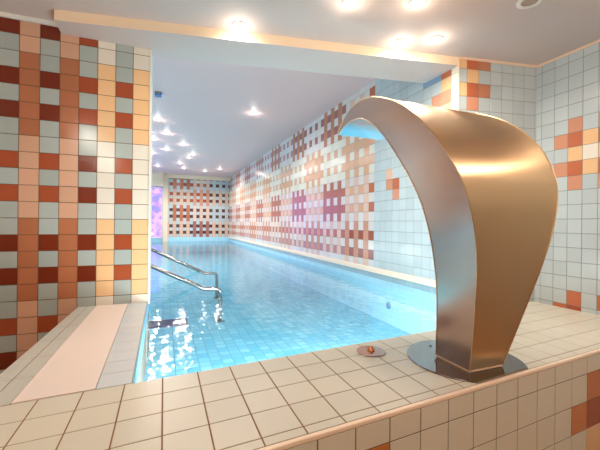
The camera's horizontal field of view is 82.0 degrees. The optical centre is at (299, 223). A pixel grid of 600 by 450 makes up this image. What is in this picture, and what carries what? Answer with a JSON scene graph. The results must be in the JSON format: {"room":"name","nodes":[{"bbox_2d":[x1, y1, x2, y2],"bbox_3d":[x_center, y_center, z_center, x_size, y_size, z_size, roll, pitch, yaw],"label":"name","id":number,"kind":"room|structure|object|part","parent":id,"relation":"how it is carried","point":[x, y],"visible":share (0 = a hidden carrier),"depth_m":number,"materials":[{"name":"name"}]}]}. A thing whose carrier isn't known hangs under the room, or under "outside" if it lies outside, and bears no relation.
{"room":"indoor swimming pool","nodes":[
{"label":"indoor swimming pool","id":0,"kind":"room"},
{"bbox_2d":[0,17,149,373],"bbox_3d":[-2.408,-0.043,1.888,2.903,2.900,0.222,1,0,-21],"label":"wall","id":1,"kind":"structure","parent":0,"point":[74,111],"depth_m":2.14,"materials":[{"name":"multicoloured tile"}]},
{"bbox_2d":[0,11,57,26],"bbox_3d":[-2.588,-1.232,1.689,2.400,0.026,0.016,1,0,-21],"label":"trim","id":2,"kind":"structure","parent":1,"relation":"attached to","point":[2,14],"depth_m":2.06,"materials":[{"name":"white"}]},
{"bbox_2d":[132,302,148,382],"bbox_3d":[-0.850,0.597,1.874,0.006,0.149,1.357,1,0,-21],"label":"trim","id":3,"kind":"structure","parent":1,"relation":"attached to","point":[141,344],"depth_m":1.62,"materials":[{"name":"blue"}]},
{"bbox_2d":[148,49,152,303],"bbox_3d":[-1.049,-0.324,2.420,0.012,1.728,0.226,1,0,-21],"label":"trim","id":4,"kind":"structure","parent":1,"relation":"attached to","point":[151,56],"depth_m":2.32,"materials":[{"name":"white"}]},
{"bbox_2d":[151,178,228,251],"bbox_3d":[-4.292,-0.256,10.603,4.180,2.310,0.122,1,0,-21],"label":"wall","id":5,"kind":"structure","parent":0,"point":[196,208],"depth_m":10.97,"materials":[{"name":"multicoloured tile"}]},
{"bbox_2d":[163,178,167,241],"bbox_3d":[-4.129,-0.280,10.571,0.140,2.240,0.100,1,0,-21],"label":"pilaster","id":6,"kind":"object","parent":5,"relation":"attached to","point":[165,180],"visible":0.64,"depth_m":10.53,"materials":[{"name":"beige paint"}]},
{"bbox_2d":[152,56,375,177],"bbox_3d":[-2.622,-1.520,6.324,4.430,0.050,9.400,1,0,-21],"label":"ceiling","id":7,"kind":"structure","parent":0,"point":[205,107],"depth_m":4.49,"materials":[{"name":"white paint"}]},
{"bbox_2d":[152,172,162,186],"bbox_3d":[-5.144,-1.329,10.034,2.160,0.400,0.350,1,0,-21],"label":"bulkhead","id":8,"kind":"object","parent":7,"relation":"attached to","point":[157,178],"visible":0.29,"depth_m":10.21,"materials":[{"name":"beige paint"}]},
{"bbox_2d":[155,91,161,97],"bbox_3d":[-1.612,-1.468,3.924,0.070,0.034,0.106,1,0,-21],"label":"ceiling sensor","id":9,"kind":"object","parent":7,"relation":"attached to","point":[157,94],"visible":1,"depth_m":3.89,"materials":[{"name":"blue paint"}]},
{"bbox_2d":[163,174,229,180],"bbox_3d":[-3.240,-1.451,10.906,2.020,0.120,0.120,1,0,-21],"label":"bulkhead","id":10,"kind":"object","parent":7,"relation":"attached to","point":[164,175],"visible":0.79,"depth_m":10.84,"materials":[{"name":"beige paint"}]},
{"bbox_2d":[54,9,457,82],"bbox_3d":[-0.194,-1.321,2.406,2.681,0.322,0.340,1,0,-11],"label":"ceiling beam","id":11,"kind":"structure","parent":7,"relation":"attached to","point":[166,40],"depth_m":2.32,"materials":[{"name":"beige paint"}]},
{"bbox_2d":[144,252,409,380],"bbox_3d":[-2.466,0.941,5.868,4.330,0.050,10.120,1,0,-21],"label":"swimming pool","id":12,"kind":"object","parent":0,"point":[267,314],"visible":0.2,"depth_m":3.31,"materials":[{"name":"blue liquid"}]},
{"bbox_2d":[95,302,146,389],"bbox_3d":[-0.869,0.801,1.753,0.114,0.542,1.167,1,0,-21],"label":"coping","id":13,"kind":"object","parent":12,"relation":"on","point":[119,367],"visible":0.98,"depth_m":1.55,"materials":[{"name":"grey tile"}]},
{"bbox_2d":[149,318,187,328],"bbox_3d":[-1.230,0.921,3.195,0.360,0.014,0.220,1,0,-21],"label":"step","id":14,"kind":"structure","parent":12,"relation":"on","point":[179,321],"depth_m":3.16,"materials":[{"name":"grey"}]},
{"bbox_2d":[151,248,217,298],"bbox_3d":[-1.739,0.346,4.002,1.616,1.153,0.090,1,0,-21],"label":"pool handrail","id":15,"kind":"object","parent":12,"relation":"on","point":[152,249],"visible":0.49,"depth_m":4.16,"materials":[{"name":"silver metal"}]},
{"bbox_3d":[-1.750,0.243,3.998,1.590,0.946,0.038,1,0,-21],"label":"rail","id":16,"kind":"part","parent":15,"relation":"part of","materials":[{"name":"silver metal"}]},
{"bbox_3d":[-1.034,0.824,4.282,0.038,0.204,0.038,1,0,-21],"label":"post","id":17,"kind":"part","parent":15,"relation":"part of","materials":[{"name":"silver metal"}]},
{"bbox_2d":[151,264,224,322],"bbox_3d":[-1.464,0.349,3.004,1.616,1.153,0.090,1,0,-21],"label":"pool handrail","id":18,"kind":"object","parent":12,"relation":"on","point":[154,267],"visible":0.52,"depth_m":3.20,"materials":[{"name":"silver metal"}]},
{"bbox_3d":[-1.475,0.245,2.999,1.590,0.946,0.038,1,0,-21],"label":"rail","id":19,"kind":"part","parent":18,"relation":"part of","materials":[{"name":"silver metal"}]},
{"bbox_3d":[-0.759,0.827,3.283,0.038,0.204,0.038,1,0,-21],"label":"post","id":20,"kind":"part","parent":18,"relation":"part of","materials":[{"name":"silver metal"}]},
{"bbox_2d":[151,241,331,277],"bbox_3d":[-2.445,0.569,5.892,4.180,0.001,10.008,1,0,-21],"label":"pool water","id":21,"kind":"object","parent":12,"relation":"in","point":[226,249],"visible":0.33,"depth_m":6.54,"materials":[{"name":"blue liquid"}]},
{"bbox_2d":[0,0,599,64],"bbox_3d":[0.028,-1.250,-0.531,5.840,0.060,6.200,1,0,-21],"label":"ceiling","id":22,"kind":"structure","parent":0,"point":[497,30],"depth_m":2.06,"materials":[{"name":"beige paint"}]},
{"bbox_2d":[231,21,246,29],"bbox_3d":[-0.376,-1.219,2.126,0.093,0.008,0.093,1,0,-21],"label":"recessed light","id":23,"kind":"object","parent":22,"relation":"in","point":[239,25],"visible":1,"depth_m":2.12,"materials":[{"name":"white"}]},
{"bbox_2d":[342,0,358,7],"bbox_3d":[0.275,-1.213,1.895,0.093,0.008,0.093,1,0,-21],"label":"recessed light","id":24,"kind":"object","parent":22,"relation":"in","point":[346,3],"visible":1,"depth_m":1.90,"materials":[{"name":"white"}]},
{"bbox_2d":[394,38,408,45],"bbox_3d":[0.676,-1.209,2.304,0.093,0.008,0.093,1,0,-21],"label":"recessed light","id":25,"kind":"object","parent":22,"relation":"in","point":[402,41],"visible":1,"depth_m":2.30,"materials":[{"name":"white"}]},
{"bbox_2d":[408,0,425,7],"bbox_3d":[0.643,-1.209,1.891,0.093,0.008,0.093,1,0,-21],"label":"recessed light","id":26,"kind":"object","parent":22,"relation":"in","point":[412,3],"visible":1,"depth_m":1.90,"materials":[{"name":"white"}]},
{"bbox_2d":[429,35,443,42],"bbox_3d":[0.893,-1.207,2.265,0.093,0.008,0.093,1,0,-21],"label":"recessed light","id":27,"kind":"object","parent":22,"relation":"in","point":[438,38],"visible":1,"depth_m":2.26,"materials":[{"name":"white"}]},
{"bbox_2d":[516,0,542,8],"bbox_3d":[1.247,-1.203,1.873,0.128,0.008,0.128,1,0,-21],"label":"recessed light","id":28,"kind":"object","parent":22,"relation":"in","point":[521,4],"visible":1,"depth_m":1.89,"materials":[{"name":"white"}]},
{"bbox_2d":[229,66,457,333],"bbox_3d":[-0.559,-0.270,6.934,0.082,2.410,9.486,1,0,-21],"label":"wall","id":29,"kind":"structure","parent":0,"point":[320,191],"depth_m":3.98,"materials":[{"name":"grey tile"}]},
{"bbox_2d":[228,236,435,287],"bbox_3d":[-0.603,0.457,6.919,0.022,0.054,9.486,1,0,-21],"label":"trim","id":30,"kind":"structure","parent":29,"relation":"on","point":[415,279],"depth_m":3.69,"materials":[{"name":"beige tile"}]},
{"bbox_2d":[386,302,390,308],"bbox_3d":[0.829,0.773,3.253,0.016,0.072,0.072,1,0,-21],"label":"inlet","id":31,"kind":"object","parent":29,"relation":"attached to","point":[388,305],"visible":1,"depth_m":3.24,"materials":[{"name":"blue plastic"}]},
{"bbox_2d":[459,59,536,301],"bbox_3d":[1.464,-0.301,2.619,0.672,1.850,0.102,1,0,-11],"label":"wall","id":32,"kind":"structure","parent":0,"point":[508,93],"depth_m":2.58,"materials":[{"name":"grey tile"}]},
{"bbox_2d":[458,57,459,110],"bbox_3d":[1.145,-0.309,2.503,0.008,1.800,0.008,1,0,-21],"label":"trim","id":33,"kind":"structure","parent":32,"relation":"attached to","point":[458,57],"depth_m":2.50,"materials":[{"name":"beige"}]},
{"bbox_2d":[459,56,536,67],"bbox_3d":[1.482,-1.198,2.567,0.670,0.016,0.012,1,0,-11],"label":"trim","id":34,"kind":"structure","parent":32,"relation":"attached to","point":[460,57],"depth_m":2.56,"materials":[{"name":"beige"}]},
{"bbox_2d":[535,42,599,314],"bbox_3d":[2.811,0.122,0.199,0.102,2.670,5.310,1,0,-21],"label":"wall","id":35,"kind":"structure","parent":0,"point":[568,87],"depth_m":2.39,"materials":[{"name":"grey tile"}]},
{"bbox_2d":[537,39,599,67],"bbox_3d":[2.757,-1.186,0.222,0.012,0.016,5.200,1,0,-21],"label":"trim","id":36,"kind":"structure","parent":35,"relation":"attached to","point":[596,41],"depth_m":2.42,"materials":[{"name":"beige"}]},
{"bbox_3d":[-4.303,-0.331,10.632,4.380,2.460,0.100,1,0,-21],"label":"wall","id":37,"kind":"structure","parent":0,"visible":0},
{"bbox_2d":[151,186,162,237],"bbox_3d":[-5.180,-0.342,10.163,2.105,1.565,0.050,1,0,-21],"label":"light panel","id":38,"kind":"object","parent":37,"relation":"attached to","point":[157,192],"visible":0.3,"depth_m":10.49,"materials":[{"name":"purple glass"}]},
{"bbox_3d":[-0.004,1.479,-0.517,5.640,0.102,6.030,1,0,-21],"label":"floor","id":39,"kind":"structure","parent":0,"visible":0},
{"bbox_2d":[0,306,95,406],"bbox_3d":[-1.158,0.948,1.623,0.132,0.842,1.206,1,0,-18],"label":"deck","id":40,"kind":"object","parent":39,"relation":"on","point":[16,377],"visible":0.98,"depth_m":1.42,"materials":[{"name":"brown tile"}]},
{"bbox_3d":[-1.028,0.710,1.680,0.227,0.320,1.186,1,0,-21],"label":"channel","id":41,"kind":"object","parent":40,"relation":"attached to","visible":0},
{"bbox_2d":[11,303,127,404],"bbox_3d":[-1.023,0.557,1.681,0.228,0.062,1.180,1,0,-21],"label":"grate","id":42,"kind":"object","parent":41,"relation":"on","point":[77,366],"visible":0.99,"depth_m":1.41,"materials":[{"name":"beige plastic"}]},
{"bbox_3d":[-0.925,0.558,1.729,0.009,0.062,1.162,1,0,-21],"label":"rail","id":43,"kind":"part","parent":42,"relation":"part of","materials":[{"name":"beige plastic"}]},
{"bbox_2d":[0,308,599,449],"bbox_3d":[0.510,1.004,1.490,3.275,0.841,0.535,1,0,-26],"label":"ledge","id":44,"kind":"object","parent":39,"relation":"on","point":[264,403],"visible":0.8,"depth_m":1.13,"materials":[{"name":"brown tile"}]},
{"bbox_2d":[356,346,385,356],"bbox_3d":[0.321,0.569,1.563,0.132,0.026,0.132,1,0,-21],"label":"button","id":45,"kind":"object","parent":44,"relation":"on","point":[369,351],"visible":1,"depth_m":1.55,"materials":[{"name":"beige metal"}]},
{"bbox_3d":[0.321,0.565,1.563,0.033,0.020,0.033,1,0,-21],"label":"knob","id":46,"kind":"part","parent":45,"relation":"part of","materials":[{"name":"orange metal"}]},
{"bbox_2d":[338,96,557,382],"bbox_3d":[0.637,-0.011,1.643,0.606,1.192,0.832,1,0,-21],"label":"fountain","id":47,"kind":"object","parent":44,"relation":"on","point":[487,192],"visible":1,"depth_m":1.32,"materials":[{"name":"gold metal"}]},
{"bbox_3d":[0.456,-0.019,1.572,0.211,1.174,0.827,1,0,-21],"label":"panel","id":48,"kind":"part","parent":47,"relation":"part of","materials":[{"name":"silver metal"}]},
{"bbox_3d":[0.698,0.582,1.508,0.470,0.006,0.425,1,0,-21],"label":"plate","id":49,"kind":"part","parent":47,"relation":"part of","materials":[{"name":"silver metal"}]},
{"bbox_2d":[285,353,599,449],"bbox_3d":[0.610,1.017,1.236,3.231,0.838,0.022,1,0,-26],"label":"wall","id":50,"kind":"structure","parent":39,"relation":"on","point":[558,407],"depth_m":1.31,"materials":[{"name":"brown tile"}]},
{"bbox_2d":[256,349,599,449],"bbox_3d":[0.616,0.591,1.232,3.232,0.015,0.016,1,0,-26],"label":"trim","id":51,"kind":"structure","parent":50,"relation":"attached to","point":[317,435],"depth_m":1.10,"materials":[{"name":"beige tile"}]},
{"bbox_2d":[524,302,561,313],"bbox_3d":[1.497,1.014,2.479,0.692,0.841,0.369,1,0,-26],"label":"ledge","id":52,"kind":"object","parent":39,"relation":"on","point":[532,307],"visible":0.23,"depth_m":2.44,"materials":[{"name":"brown tile"}]}
]}

